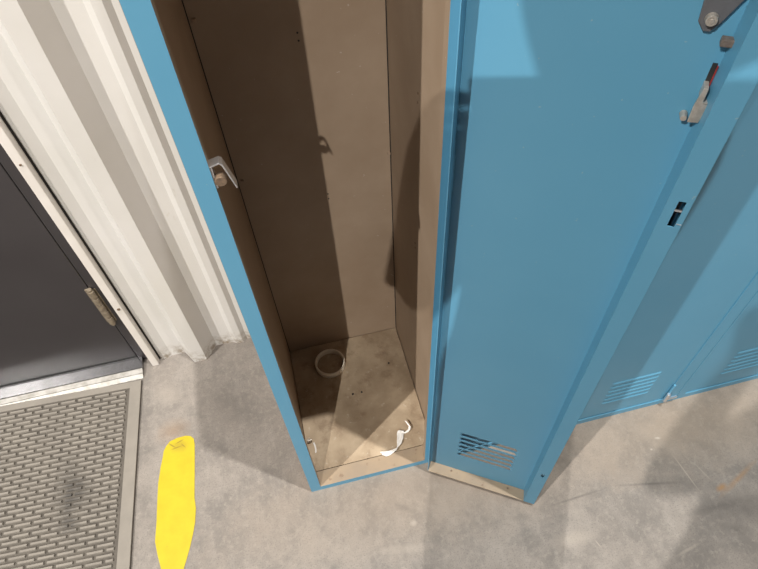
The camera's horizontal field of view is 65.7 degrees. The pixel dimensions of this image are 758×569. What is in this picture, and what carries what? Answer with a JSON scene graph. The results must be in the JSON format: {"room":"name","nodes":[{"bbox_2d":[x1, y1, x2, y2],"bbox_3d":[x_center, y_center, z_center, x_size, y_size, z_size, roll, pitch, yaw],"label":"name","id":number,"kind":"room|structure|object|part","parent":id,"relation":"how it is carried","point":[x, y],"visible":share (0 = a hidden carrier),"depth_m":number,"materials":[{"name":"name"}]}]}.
{"room":"changing room","nodes":[
{"label":"changing room","id":0,"kind":"room"},
{"bbox_2d":[0,0,250,361],"bbox_3d":[-0.329,-0.898,0.281,6.800,3.400,0.040,-12,53,-7],"label":"wall","id":1,"kind":"structure","parent":0,"point":[77,93],"depth_m":1.08,"materials":[{"name":"white paint"}]},
{"bbox_2d":[0,144,146,405],"bbox_3d":[-1.120,-0.323,0.730,0.958,2.050,0.107,-12,53,-7],"label":"door","id":2,"kind":"structure","parent":1,"relation":"in","point":[60,334],"depth_m":1.39,"materials":[{"name":"grey paint"}]},
{"bbox_3d":[-1.093,0.292,1.541,0.932,0.014,0.080,-12,53,-7],"label":"sill plate","id":3,"kind":"part","parent":2,"relation":"part of","materials":[{"name":"metal"}]},
{"bbox_2d":[0,112,160,365],"bbox_3d":[-1.124,-0.343,0.715,1.002,2.100,0.062,-12,53,-7],"label":"trim","id":4,"kind":"structure","parent":1,"relation":"attached to","point":[9,141],"depth_m":1.17,"materials":[{"name":"white paint"}]},
{"bbox_2d":[121,338,757,568],"bbox_3d":[0.150,1.471,0.574,7.000,0.001,4.400,-12,53,-7],"label":"floor","id":5,"kind":"structure","parent":0,"point":[673,484],"depth_m":1.33,"materials":[{"name":"concrete"}]},
{"bbox_2d":[0,380,141,568],"bbox_3d":[-1.018,0.573,1.324,0.920,0.008,0.620,-10,52,-5],"label":"rubber mat","id":6,"kind":"object","parent":5,"relation":"on","point":[68,462],"visible":1,"depth_m":1.39,"materials":[{"name":"beige rubber"}]},
{"bbox_2d":[155,436,195,568],"bbox_3d":[-0.466,0.510,1.349,0.097,0.001,0.340,-12,53,-7],"label":"floor marking","id":7,"kind":"object","parent":5,"relation":"on","point":[176,507],"visible":1,"depth_m":1.35,"materials":[{"name":"yellow paint"}]},
{"bbox_2d":[118,0,757,503],"bbox_3d":[0.019,-0.218,0.731,0.492,1.830,0.537,-12,53,-7],"label":"locker","id":8,"kind":"object","parent":5,"relation":"on","point":[474,204],"visible":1,"depth_m":0.86,"materials":[{"name":"blue metal"}]},
{"bbox_3d":[-0.235,-0.227,0.750,0.006,1.828,0.379,-12,53,-7],"label":"panel","id":9,"kind":"part","parent":8,"relation":"part of","materials":[{"name":"beige paint"}]},
{"bbox_3d":[-0.133,-0.402,0.881,0.296,1.828,0.002,-12,53,-7],"label":"panel","id":10,"kind":"part","parent":8,"relation":"part of","materials":[{"name":"beige paint"}]},
{"bbox_2d":[315,349,344,377],"bbox_3d":[-0.128,0.206,1.535,0.078,0.018,0.078,-12,53,-7],"label":"ring","id":11,"kind":"object","parent":8,"relation":"on","point":[327,351],"visible":1,"depth_m":1.53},
{"bbox_3d":[-0.056,0.280,1.490,0.293,0.008,0.340,-12,53,-7],"label":"panel","id":12,"kind":"part","parent":8,"relation":"part of","materials":[{"name":"beige metal"}]},
{"bbox_3d":[-0.008,0.427,1.378,0.289,0.020,0.036,-12,53,-7],"label":"sill","id":13,"kind":"part","parent":8,"relation":"part of","materials":[{"name":"blue paint"}]},
{"bbox_2d":[381,421,410,455],"bbox_3d":[0.043,0.370,1.400,0.029,0.009,0.100,31,60,24],"label":"paper scrap","id":14,"kind":"object","parent":8,"relation":"on","point":[400,433],"visible":1,"depth_m":1.40,"materials":[{"name":"white paper"}]},
{"bbox_3d":[0.056,-0.290,0.785,0.002,1.828,0.379,-12,53,-7],"label":"panel","id":15,"kind":"part","parent":8,"relation":"part of","materials":[{"name":"beige paint"}]},
{"bbox_3d":[0.198,-0.095,0.643,0.246,1.776,0.031,14,54,13],"label":"door","id":16,"kind":"part","parent":8,"relation":"part of","materials":[{"name":"blue paint"}]},
{"bbox_3d":[0.304,-0.085,0.594,0.006,1.500,0.006,14,54,13],"label":"latch rod","id":17,"kind":"part","parent":8,"relation":"part of","materials":[{"name":"black metal"}]},
{"bbox_3d":[0.257,-0.244,0.422,0.047,0.129,0.004,14,54,13],"label":"handle plate","id":18,"kind":"part","parent":8,"relation":"part of","materials":[{"name":"grey metal"}]},
{"bbox_2d":[458,434,497,453],"bbox_3d":[0.208,-0.314,0.795,0.304,1.830,0.401,-12,53,-7],"label":"vent","id":19,"kind":"object","parent":5,"relation":"on","point":[466,435],"visible":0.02,"depth_m":1.38,"materials":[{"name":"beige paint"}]},
{"bbox_3d":[0.245,-0.172,0.702,0.245,1.750,0.015,-12,53,-7],"label":"door","id":20,"kind":"part","parent":19,"relation":"part of","materials":[{"name":"blue paint"}]},
{"bbox_3d":[0.288,0.363,1.413,0.289,0.020,0.036,-12,53,-7],"label":"sill","id":21,"kind":"part","parent":19,"relation":"part of","materials":[{"name":"blue paint"}]},
{"bbox_2d":[576,83,757,424],"bbox_3d":[0.504,-0.378,0.830,0.304,1.830,0.401,-12,53,-7],"label":"locker","id":22,"kind":"object","parent":5,"relation":"on","point":[708,274],"visible":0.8,"depth_m":1.05,"materials":[{"name":"blue metal"}]},
{"bbox_3d":[0.584,0.298,1.448,0.289,0.020,0.036,-12,53,-7],"label":"sill","id":23,"kind":"part","parent":22,"relation":"part of","materials":[{"name":"blue paint"}]},
{"bbox_2d":[673,291,757,399],"bbox_3d":[0.800,-0.443,0.865,0.304,1.830,0.401,-12,53,-7],"label":"locker","id":24,"kind":"object","parent":5,"relation":"on","point":[733,360],"visible":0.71,"depth_m":1.34,"materials":[{"name":"blue metal"}]},
{"bbox_3d":[0.880,0.234,1.482,0.289,0.020,0.036,-12,53,-7],"label":"sill","id":25,"kind":"part","parent":24,"relation":"part of","materials":[{"name":"blue paint"}]},
{"bbox_3d":[0.838,-0.300,0.771,0.245,1.750,0.015,-12,53,-7],"label":"door","id":26,"kind":"part","parent":24,"relation":"part of","materials":[{"name":"blue paint"}]}
]}

